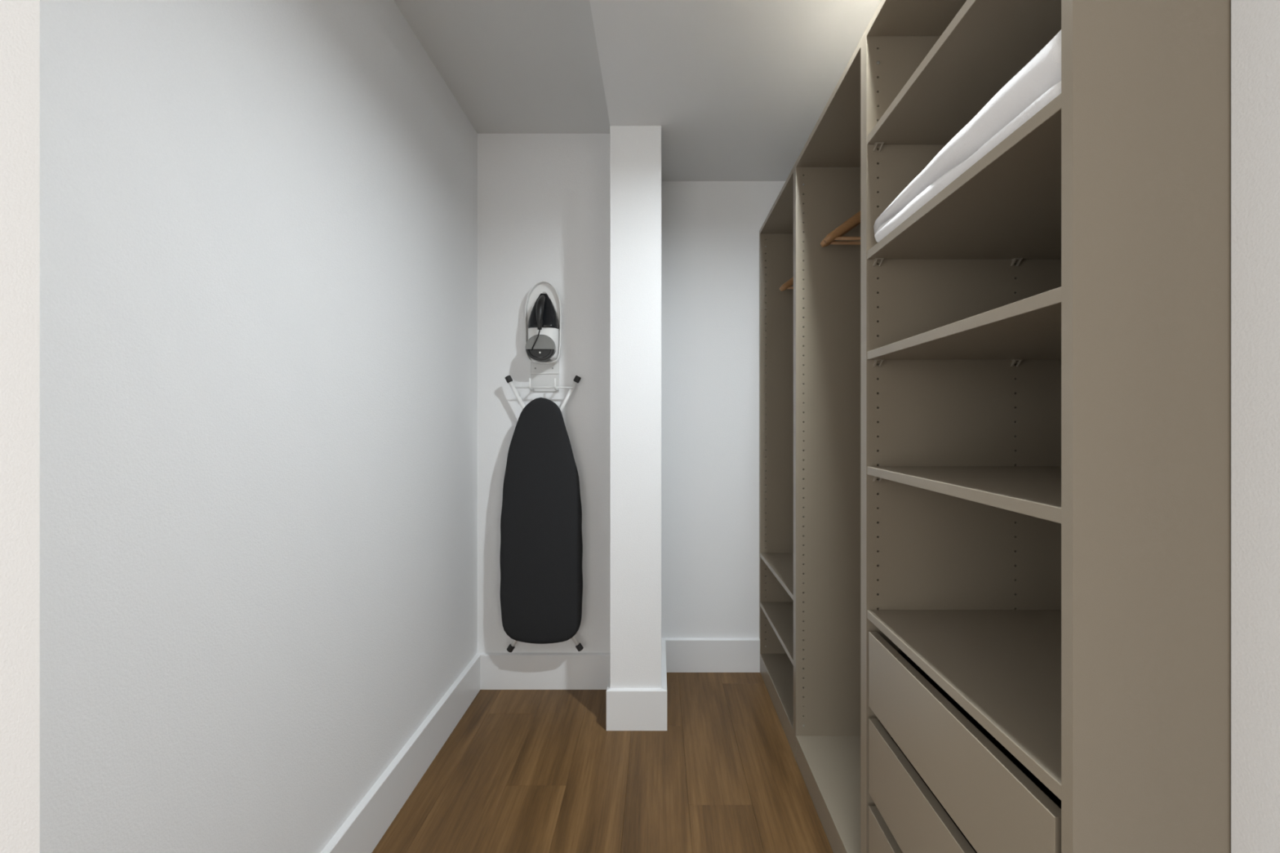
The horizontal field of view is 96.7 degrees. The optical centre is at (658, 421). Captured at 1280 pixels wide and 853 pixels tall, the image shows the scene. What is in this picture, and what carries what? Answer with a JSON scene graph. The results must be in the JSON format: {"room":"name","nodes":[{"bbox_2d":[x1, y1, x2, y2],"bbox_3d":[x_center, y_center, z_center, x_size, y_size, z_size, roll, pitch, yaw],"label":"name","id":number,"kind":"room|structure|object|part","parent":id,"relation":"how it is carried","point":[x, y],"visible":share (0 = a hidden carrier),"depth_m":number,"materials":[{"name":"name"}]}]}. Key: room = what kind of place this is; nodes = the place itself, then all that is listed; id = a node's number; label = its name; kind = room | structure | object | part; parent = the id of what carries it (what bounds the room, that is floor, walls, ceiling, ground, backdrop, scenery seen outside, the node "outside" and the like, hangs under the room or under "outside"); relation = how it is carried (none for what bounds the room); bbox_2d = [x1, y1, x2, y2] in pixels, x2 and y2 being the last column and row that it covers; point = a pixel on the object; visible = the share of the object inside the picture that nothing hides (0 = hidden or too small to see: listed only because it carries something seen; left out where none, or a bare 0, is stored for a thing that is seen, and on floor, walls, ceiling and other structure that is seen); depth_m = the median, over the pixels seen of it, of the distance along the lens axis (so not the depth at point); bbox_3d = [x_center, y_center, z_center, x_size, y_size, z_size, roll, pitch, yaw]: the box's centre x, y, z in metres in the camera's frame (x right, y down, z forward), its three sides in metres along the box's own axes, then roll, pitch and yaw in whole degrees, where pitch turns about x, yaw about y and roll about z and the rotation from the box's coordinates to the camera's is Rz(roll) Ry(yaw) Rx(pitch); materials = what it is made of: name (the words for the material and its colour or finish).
{"room":"walk-in closet","nodes":[
{"label":"walk-in closet","id":0,"kind":"room"},
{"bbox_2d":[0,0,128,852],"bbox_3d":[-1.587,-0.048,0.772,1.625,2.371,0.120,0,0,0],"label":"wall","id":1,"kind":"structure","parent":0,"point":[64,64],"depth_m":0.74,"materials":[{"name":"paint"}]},
{"bbox_2d":[128,0,477,852],"bbox_3d":[-0.835,-0.048,1.693,0.120,2.371,1.722,0,0,0],"label":"wall","id":2,"kind":"structure","parent":0,"point":[303,174],"depth_m":1.20,"materials":[{"name":"paint"}]},
{"bbox_2d":[320,653,480,852],"bbox_3d":[-0.766,1.063,1.574,0.018,0.150,1.720,0,0,0],"label":"baseboard","id":3,"kind":"structure","parent":2,"relation":"attached to","point":[363,829],"depth_m":1.70,"materials":[{"name":"white"}]},
{"bbox_2d":[393,0,609,133],"bbox_3d":[0.100,-1.283,-0.200,5.200,0.100,5.800,0,0,0],"label":"ceiling","id":4,"kind":"structure","parent":0,"point":[511,66],"depth_m":1.94,"materials":[{"name":"white paint"}]},
{"bbox_2d":[477,133,609,653],"bbox_3d":[-0.477,-0.048,2.494,0.595,2.371,0.120,0,0,0],"label":"wall","id":5,"kind":"structure","parent":0,"point":[544,199],"depth_m":2.43,"materials":[{"name":"paint"}]},
{"bbox_2d":[499,375,583,652],"bbox_3d":[-0.482,0.383,2.360,0.339,1.155,0.073,0,0,0],"label":"ironing board","id":6,"kind":"object","parent":5,"relation":"attached to","point":[541,544],"visible":1,"depth_m":2.32,"materials":[{"name":"grey fabric"}]},
{"bbox_3d":[-0.561,0.858,2.372,0.118,0.172,0.017,0,0,0],"label":"leg","id":7,"kind":"part","parent":6,"relation":"part of","materials":[{"name":"white metal"}]},
{"bbox_3d":[-0.555,-0.045,2.372,0.148,0.263,0.017,0,0,0],"label":"leg","id":8,"kind":"part","parent":6,"relation":"part of","materials":[{"name":"white metal"}]},
{"bbox_3d":[-0.417,-0.036,2.384,0.162,0.283,0.017,0,0,0],"label":"leg","id":9,"kind":"part","parent":6,"relation":"part of","materials":[{"name":"white metal"}]},
{"bbox_3d":[-0.392,0.843,2.372,0.132,0.195,0.017,0,0,0],"label":"leg","id":10,"kind":"part","parent":6,"relation":"part of","materials":[{"name":"white metal"}]},
{"bbox_2d":[524,280,562,391],"bbox_3d":[-0.485,-0.360,2.394,0.152,0.464,0.079,0,0,0],"label":"wall holder","id":11,"kind":"object","parent":5,"relation":"attached to","point":[542,374],"visible":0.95,"depth_m":2.41,"materials":[{"name":"white paint"}]},
{"bbox_2d":[525,292,559,362],"bbox_3d":[-0.482,-0.399,2.349,0.133,0.296,0.115,0,0,0],"label":"iron","id":12,"kind":"object","parent":11,"relation":"on","point":[542,345],"visible":1,"depth_m":2.34,"materials":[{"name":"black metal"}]},
{"bbox_3d":[-0.500,-0.334,2.318,0.048,0.083,0.006,0,0,32],"label":"power cord","id":13,"kind":"part","parent":12,"relation":"part of","materials":[{"name":"black plastic"}]},
{"bbox_3d":[-0.485,-0.305,2.339,0.122,0.108,0.021,0,0,0],"label":"heel panel","id":14,"kind":"part","parent":12,"relation":"part of","materials":[{"name":"grey plastic"}]},
{"bbox_3d":[-0.482,-0.449,2.334,0.031,0.156,0.087,0,0,0],"label":"handle","id":15,"kind":"part","parent":12,"relation":"part of","materials":[{"name":"black plastic"}]},
{"bbox_3d":[-0.482,-0.463,2.362,0.127,0.151,0.059,0,0,0],"label":"water tank","id":16,"kind":"part","parent":12,"relation":"part of","materials":[{"name":"black plastic"}]},
{"bbox_3d":[-0.485,-0.316,2.430,0.120,0.376,0.008,0,0,0],"label":"plate","id":17,"kind":"part","parent":11,"relation":"part of","materials":[{"name":"white paint"}]},
{"bbox_2d":[480,652,609,689],"bbox_3d":[-0.474,1.063,2.425,0.565,0.150,0.018,0,0,0],"label":"baseboard","id":18,"kind":"structure","parent":5,"relation":"attached to","point":[498,670],"depth_m":2.42,"materials":[{"name":"white"}]},
{"bbox_2d":[372,672,833,852],"bbox_3d":[0.072,1.168,-0.175,5.257,0.060,5.850,0,0,0],"label":"floor","id":19,"kind":"structure","parent":0,"point":[521,771],"depth_m":1.79,"materials":[{"name":"brown wood"}]},
{"bbox_2d":[759,165,794,756],"bbox_3d":[0.748,0.134,2.261,0.575,2.009,0.674,0,0,0],"label":"wardrobe","id":20,"kind":"object","parent":19,"relation":"on","point":[776,233],"visible":0.17,"depth_m":2.58,"materials":[{"name":"beige wood"}]},
{"bbox_3d":[0.748,-0.862,2.261,0.575,0.018,0.638,0,0,0],"label":"panel","id":21,"kind":"part","parent":20,"relation":"part of","materials":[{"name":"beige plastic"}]},
{"bbox_2d":[760,602,793,665],"bbox_3d":[0.738,0.827,2.261,0.553,0.018,0.636,0,0,0],"label":"shelf","id":22,"kind":"object","parent":20,"relation":"attached to","point":[780,615],"depth_m":2.34,"materials":[{"name":"beige laminate"}]},
{"bbox_2d":[760,552,793,599],"bbox_3d":[0.738,0.604,2.261,0.553,0.018,0.636,0,0,0],"label":"shelf","id":23,"kind":"object","parent":20,"relation":"attached to","point":[780,564],"depth_m":2.34,"materials":[{"name":"beige laminate"}]},
{"bbox_3d":[0.748,1.061,2.261,0.575,0.018,0.638,0,0,0],"label":"panel","id":24,"kind":"part","parent":20,"relation":"part of","materials":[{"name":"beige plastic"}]},
{"bbox_2d":[779,276,793,291],"bbox_3d":[0.750,-0.672,2.455,0.453,0.214,0.023,0,0,3],"label":"hanger","id":25,"kind":"object","parent":20,"relation":"hanging from","point":[788,284],"visible":0.09,"depth_m":2.46,"materials":[{"name":"brown wood"}]},
{"bbox_3d":[0.748,0.134,1.933,0.575,2.009,0.018,0,0,0],"label":"panel","id":26,"kind":"part","parent":20,"relation":"part of","materials":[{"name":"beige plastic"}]},
{"bbox_2d":[794,34,863,852],"bbox_3d":[0.748,0.134,1.600,0.575,2.009,0.647,0,0,0],"label":"wardrobe","id":27,"kind":"object","parent":19,"relation":"on","point":[828,169],"visible":0.23,"depth_m":1.91,"materials":[{"name":"beige wood"}]},
{"bbox_3d":[0.748,0.134,1.915,0.575,2.009,0.018,0,0,0],"label":"panel","id":28,"kind":"part","parent":27,"relation":"part of","materials":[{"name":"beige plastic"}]},
{"bbox_3d":[0.748,-0.862,1.600,0.575,0.018,0.611,0,0,0],"label":"panel","id":29,"kind":"part","parent":27,"relation":"part of","materials":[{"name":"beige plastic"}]},
{"bbox_3d":[0.748,1.061,1.600,0.575,0.018,0.611,0,0,0],"label":"panel","id":30,"kind":"part","parent":27,"relation":"part of","materials":[{"name":"beige plastic"}]},
{"bbox_2d":[820,222,860,247],"bbox_3d":[0.750,-0.672,1.850,0.453,0.214,0.023,0,0,-2],"label":"hanger","id":31,"kind":"object","parent":27,"relation":"hanging from","point":[823,243],"visible":0.08,"depth_m":1.84,"materials":[{"name":"brown wood"}]},
{"bbox_2d":[823,210,860,243],"bbox_3d":[0.750,-0.672,1.800,0.453,0.214,0.023,0,0,0],"label":"hanger","id":32,"kind":"object","parent":27,"relation":"hanging from","point":[835,234],"visible":0.18,"depth_m":1.79,"materials":[{"name":"brown wood"}]},
{"bbox_3d":[0.748,0.134,1.286,0.575,2.009,0.018,0,0,0],"label":"panel","id":33,"kind":"part","parent":27,"relation":"part of","materials":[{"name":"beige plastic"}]},
{"bbox_2d":[863,0,1231,852],"bbox_3d":[0.748,0.134,0.954,0.575,2.009,0.645,0,0,0],"label":"wardrobe","id":34,"kind":"object","parent":19,"relation":"on","point":[1047,336],"visible":0.96,"depth_m":0.73,"materials":[{"name":"beige wood"}]},
{"bbox_3d":[0.469,0.922,0.953,0.018,0.162,0.585,0,0,0],"label":"drawer","id":35,"kind":"part","parent":34,"relation":"part of","materials":[{"name":"beige plastic"}]},
{"bbox_3d":[0.748,-0.862,0.954,0.575,0.018,0.609,0,0,0],"label":"panel","id":36,"kind":"part","parent":34,"relation":"part of","materials":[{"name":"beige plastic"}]},
{"bbox_3d":[0.469,0.731,0.953,0.018,0.164,0.585,0,0,0],"label":"drawer","id":37,"kind":"part","parent":34,"relation":"part of","materials":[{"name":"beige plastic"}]},
{"bbox_3d":[0.748,0.134,1.268,0.575,2.009,0.018,0,0,0],"label":"panel","id":38,"kind":"part","parent":34,"relation":"part of","materials":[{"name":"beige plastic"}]},
{"bbox_2d":[866,609,1061,799],"bbox_3d":[0.738,0.425,0.954,0.553,0.018,0.608,0,0,0],"label":"shelf","id":39,"kind":"object","parent":34,"relation":"attached to","point":[1002,667],"depth_m":0.97,"materials":[{"name":"beige laminate"}]},
{"bbox_2d":[866,466,1061,523],"bbox_3d":[0.738,0.108,0.954,0.553,0.018,0.608,0,0,0],"label":"shelf","id":40,"kind":"object","parent":34,"relation":"attached to","point":[1035,491],"depth_m":0.93,"materials":[{"name":"beige laminate"}]},
{"bbox_2d":[866,286,1061,359],"bbox_3d":[0.738,-0.146,0.954,0.553,0.018,0.608,0,0,0],"label":"shelf","id":41,"kind":"object","parent":34,"relation":"attached to","point":[1029,328],"depth_m":0.94,"materials":[{"name":"beige laminate"}]},
{"bbox_2d":[866,93,1061,259],"bbox_3d":[0.738,-0.368,0.954,0.553,0.018,0.608,0,0,0],"label":"shelf","id":42,"kind":"object","parent":34,"relation":"attached to","point":[1007,205],"depth_m":0.97,"materials":[{"name":"beige laminate"}]},
{"bbox_2d":[866,0,1061,144],"bbox_3d":[0.738,-0.622,0.954,0.553,0.018,0.608,0,0,0],"label":"shelf","id":43,"kind":"object","parent":34,"relation":"attached to","point":[987,42],"depth_m":0.99,"materials":[{"name":"beige laminate"}]},
{"bbox_3d":[0.469,0.541,0.953,0.018,0.164,0.585,0,0,0],"label":"drawer","id":44,"kind":"part","parent":34,"relation":"part of","materials":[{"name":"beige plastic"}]},
{"bbox_2d":[873,30,1061,242],"bbox_3d":[0.674,-0.428,0.944,0.431,0.101,0.577,0,0,0],"label":"folded blanket","id":45,"kind":"object","parent":34,"relation":"on","point":[1038,82],"visible":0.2,"depth_m":0.81,"materials":[{"name":"white fabric"}]},
{"bbox_3d":[0.748,0.134,0.641,0.575,2.009,0.018,0,0,0],"label":"panel","id":46,"kind":"part","parent":34,"relation":"part of","materials":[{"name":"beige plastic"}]},
{"bbox_2d":[609,125,661,688],"bbox_3d":[-0.085,0.019,2.405,0.191,2.237,0.590,0,0,0],"label":"wall pillar","id":47,"kind":"structure","parent":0,"point":[635,151],"depth_m":2.11,"materials":[{"name":"paint"}]},
{"bbox_2d":[606,638,666,730],"bbox_3d":[-0.080,1.063,2.347,0.224,0.150,0.505,0,0,0],"label":"baseboard","id":48,"kind":"structure","parent":47,"relation":"attached to","point":[627,708],"depth_m":2.09,"materials":[{"name":"white paint"}]},
{"bbox_2d":[661,181,785,638],"bbox_3d":[0.580,0.019,2.650,1.139,2.237,0.100,0,0,0],"label":"wall","id":49,"kind":"structure","parent":0,"point":[710,229],"depth_m":2.60,"materials":[{"name":"paint"}]},
{"bbox_2d":[665,637,759,672],"bbox_3d":[0.255,1.063,2.591,0.449,0.150,0.018,0,0,0],"label":"baseboard","id":50,"kind":"structure","parent":49,"relation":"attached to","point":[683,655],"depth_m":2.58,"materials":[{"name":"white paint"}]},
{"bbox_2d":[589,0,881,181],"bbox_3d":[0.485,-1.166,1.666,1.330,0.134,2.068,0,0,0],"label":"ceiling","id":51,"kind":"structure","parent":0,"point":[735,90],"depth_m":1.79,"materials":[{"name":"white paint"}]},
{"bbox_2d":[1231,0,1279,852],"bbox_3d":[0.892,-0.048,0.340,0.516,2.371,0.580,0,0,0],"label":"wall","id":52,"kind":"structure","parent":0,"point":[1255,24],"depth_m":0.60,"materials":[{"name":"paint"}]}
]}

